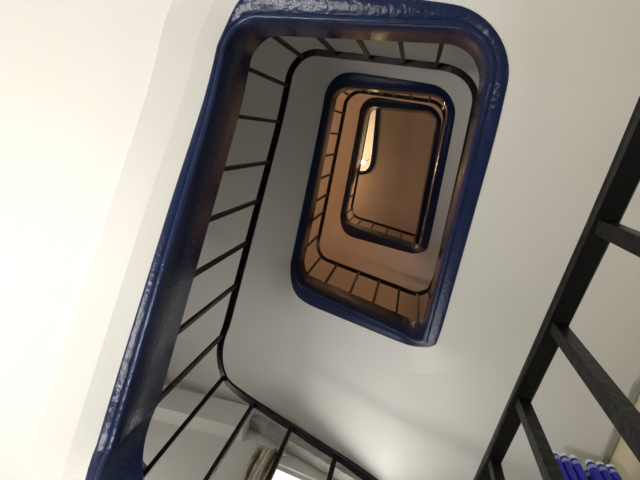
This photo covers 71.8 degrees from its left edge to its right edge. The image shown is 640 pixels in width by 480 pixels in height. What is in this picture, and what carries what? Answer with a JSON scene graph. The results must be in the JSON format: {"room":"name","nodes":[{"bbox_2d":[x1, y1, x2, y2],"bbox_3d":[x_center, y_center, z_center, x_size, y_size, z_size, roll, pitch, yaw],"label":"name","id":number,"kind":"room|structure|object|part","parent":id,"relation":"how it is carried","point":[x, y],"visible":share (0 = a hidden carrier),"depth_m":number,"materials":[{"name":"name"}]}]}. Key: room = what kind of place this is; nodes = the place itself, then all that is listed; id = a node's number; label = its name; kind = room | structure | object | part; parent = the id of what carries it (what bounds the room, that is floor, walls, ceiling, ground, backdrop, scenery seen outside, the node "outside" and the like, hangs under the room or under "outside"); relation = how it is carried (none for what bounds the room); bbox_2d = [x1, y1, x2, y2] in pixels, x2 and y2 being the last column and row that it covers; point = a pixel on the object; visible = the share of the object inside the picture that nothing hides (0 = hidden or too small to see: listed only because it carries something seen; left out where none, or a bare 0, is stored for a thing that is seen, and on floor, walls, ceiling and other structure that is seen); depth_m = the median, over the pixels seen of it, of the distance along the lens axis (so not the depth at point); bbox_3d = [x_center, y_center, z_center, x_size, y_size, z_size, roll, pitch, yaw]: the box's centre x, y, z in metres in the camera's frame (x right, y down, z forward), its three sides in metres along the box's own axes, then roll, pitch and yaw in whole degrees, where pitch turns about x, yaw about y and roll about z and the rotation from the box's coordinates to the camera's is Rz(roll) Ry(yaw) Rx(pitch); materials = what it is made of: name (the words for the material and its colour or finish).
{"room":"stairwell","nodes":[
{"label":"stairwell","id":0,"kind":"room"},
{"bbox_2d":[143,381,333,479],"bbox_3d":[0.402,1.906,6.005,4.180,13.200,0.200,9,-76,10],"label":"wall","id":1,"kind":"structure","parent":0,"point":[191,456],"depth_m":4.26,"materials":[{"name":"white paint"}]},
{"bbox_2d":[152,386,254,441],"bbox_3d":[-1.342,1.830,4.738,1.220,0.360,0.160,9,-76,10],"label":"trim","id":2,"kind":"structure","parent":1,"relation":"attached to","point":[219,417],"depth_m":4.61,"materials":[{"name":"white paint"}]},
{"bbox_2d":[275,466,308,479],"bbox_3d":[0.025,2.414,3.621,1.300,1.175,0.045,9,-76,10],"label":"window","id":3,"kind":"structure","parent":1,"relation":"in","point":[286,473],"depth_m":4.18,"materials":[{"name":"white paint"}]},
{"bbox_2d":[249,414,361,479],"bbox_3d":[0.104,2.146,4.202,2.000,0.928,0.126,9,-76,10],"label":"window pelmet","id":4,"kind":"structure","parent":1,"relation":"in","point":[296,446],"depth_m":4.35,"materials":[{"name":"grey wood"}]},
{"bbox_2d":[240,443,286,479],"bbox_3d":[-0.622,2.198,3.721,0.342,1.387,0.047,9,-76,10],"label":"curtain","id":5,"kind":"object","parent":4,"relation":"hanging from","point":[260,463],"visible":0.88,"depth_m":4.14,"materials":[{"name":"beige fabric"}]},
{"bbox_3d":[-0.483,2.061,4.354,0.342,0.064,0.014,9,-76,10],"label":"rod","id":6,"kind":"part","parent":5,"relation":"part of","materials":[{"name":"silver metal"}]},
{"bbox_2d":[360,110,375,169],"bbox_3d":[2.115,-2.095,11.723,4.580,0.150,5.520,9,-76,10],"label":"ceiling","id":7,"kind":"structure","parent":0,"point":[367,153],"depth_m":11.72,"materials":[{"name":"white paint"}]},
{"bbox_2d":[347,110,433,242],"bbox_3d":[1.647,-1.615,9.601,4.260,0.200,5.200,9,-76,10],"label":"ceiling","id":8,"kind":"structure","parent":0,"point":[390,194],"depth_m":9.55,"materials":[{"name":"beige paint"}]},
{"bbox_2d":[359,110,379,174],"bbox_3d":[0.684,-1.851,9.797,2.212,0.330,1.030,-34,-86,17],"label":"trim","id":9,"kind":"structure","parent":8,"relation":"attached to","point":[370,167],"depth_m":9.48,"materials":[{"name":"blue paint"}]},
{"bbox_2d":[608,392,639,479],"bbox_3d":[2.835,-0.302,4.969,0.200,13.200,5.520,9,-76,10],"label":"wall","id":10,"kind":"structure","parent":0,"point":[625,462],"depth_m":2.99,"materials":[{"name":"beige paint"}]},
{"bbox_2d":[0,0,277,479],"bbox_3d":[-0.218,0.293,1.161,4.179,3.226,5.118,9,-76,10],"label":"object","id":11,"kind":"structure","parent":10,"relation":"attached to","point":[119,118],"depth_m":2.12,"materials":[{"name":"white paint"}]},
{"bbox_2d":[143,36,639,479],"bbox_3d":[-0.105,0.122,1.687,1.487,3.955,2.240,9,-76,10],"label":"stair railing","id":12,"kind":"object","parent":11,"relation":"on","point":[603,227],"visible":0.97,"depth_m":0.88,"materials":[{"name":"black metal"}]},
{"bbox_2d":[257,0,639,97],"bbox_3d":[1.030,-1.540,1.929,2.622,0.508,1.672,9,-76,10],"label":"stair landing","id":13,"kind":"structure","parent":11,"relation":"on","point":[588,46],"depth_m":1.98,"materials":[{"name":"white paint"}]},
{"bbox_2d":[168,36,639,479],"bbox_3d":[0.387,-0.326,3.900,4.179,3.190,5.118,9,-76,10],"label":"flight","id":14,"kind":"object","parent":10,"relation":"attached to","point":[399,397],"visible":0.88,"depth_m":3.55,"materials":[{"name":"white paint"}]},
{"bbox_2d":[307,38,477,322],"bbox_3d":[0.537,-0.504,4.471,1.540,3.813,2.241,9,-76,10],"label":"stair railing","id":15,"kind":"object","parent":14,"relation":"on","point":[331,52],"visible":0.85,"depth_m":3.51,"materials":[{"name":"black metal"}]},
{"bbox_2d":[347,39,478,117],"bbox_3d":[1.657,-2.182,4.766,2.622,0.590,1.672,9,-76,10],"label":"stair landing","id":16,"kind":"structure","parent":14,"relation":"on","point":[450,89],"depth_m":4.78,"materials":[{"name":"white paint"}]},
{"bbox_2d":[305,90,468,322],"bbox_3d":[1.077,-1.032,7.024,4.179,3.712,5.118,9,-76,10],"label":"flight","id":17,"kind":"object","parent":16,"relation":"on","point":[409,265],"visible":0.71,"depth_m":7.31,"materials":[{"name":"white paint"}]},
{"bbox_2d":[347,91,444,243],"bbox_3d":[1.133,-1.141,7.276,1.494,3.908,2.241,9,-76,10],"label":"stair railing","id":18,"kind":"object","parent":17,"relation":"on","point":[392,95],"visible":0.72,"depth_m":6.99,"materials":[{"name":"black metal"}]},
{"bbox_2d":[373,93,443,243],"bbox_3d":[2.180,-1.261,8.455,2.622,1.426,5.119,9,-76,10],"label":"stair landing","id":19,"kind":"structure","parent":17,"relation":"on","point":[379,102],"depth_m":7.78,"materials":[{"name":"white paint"}]},
{"bbox_2d":[600,375,639,465],"bbox_3d":[2.087,0.847,2.662,0.040,0.866,3.049,9,-76,10],"label":"trim","id":20,"kind":"structure","parent":10,"relation":"attached to","point":[634,391],"depth_m":3.11,"materials":[{"name":"white paint"}]},
{"bbox_3d":[1.643,1.773,2.539,0.580,0.330,0.490,9,-76,10],"label":"wall shelf","id":21,"kind":"object","parent":10,"relation":"attached to","visible":0},
{"bbox_2d":[552,451,568,479],"bbox_3d":[1.535,1.470,2.825,0.062,0.300,0.060,9,-76,10],"label":"water bottle","id":22,"kind":"object","parent":21,"relation":"on","point":[555,453],"visible":0.52,"depth_m":2.82,"materials":[{"name":"blue plastic"}]},
{"bbox_2d":[559,453,578,479],"bbox_3d":[1.595,1.480,2.814,0.062,0.300,0.060,9,-76,10],"label":"water bottle","id":23,"kind":"object","parent":21,"relation":"on","point":[567,464],"visible":0.84,"depth_m":2.83,"materials":[{"name":"blue plastic"}]},
{"bbox_2d":[569,455,588,479],"bbox_3d":[1.654,1.490,2.803,0.062,0.300,0.060,9,-76,10],"label":"water bottle","id":24,"kind":"object","parent":21,"relation":"on","point":[577,466],"visible":0.81,"depth_m":2.83,"materials":[{"name":"blue plastic"}]},
{"bbox_2d":[583,467,592,479],"bbox_3d":[1.746,1.566,2.800,0.062,0.300,0.060,9,-76,10],"label":"water bottle","id":25,"kind":"object","parent":21,"relation":"on","point":[586,471],"visible":0.31,"depth_m":2.88,"materials":[{"name":"blue plastic"}]},
{"bbox_2d":[585,459,603,479],"bbox_3d":[1.753,1.506,2.785,0.062,0.300,0.060,9,-76,10],"label":"water bottle","id":26,"kind":"object","parent":21,"relation":"on","point":[591,466],"visible":1,"depth_m":2.83,"materials":[{"name":"blue plastic"}]},
{"bbox_2d":[595,461,612,479],"bbox_3d":[1.813,1.516,2.774,0.062,0.300,0.060,9,-76,10],"label":"water bottle","id":27,"kind":"object","parent":21,"relation":"on","point":[602,468],"visible":0.76,"depth_m":2.83,"materials":[{"name":"blue plastic"}]},
{"bbox_2d":[606,464,621,479],"bbox_3d":[1.873,1.526,2.763,0.062,0.300,0.060,9,-76,10],"label":"water bottle","id":28,"kind":"object","parent":21,"relation":"on","point":[612,470],"visible":0.74,"depth_m":2.83,"materials":[{"name":"blue plastic"}]}
]}

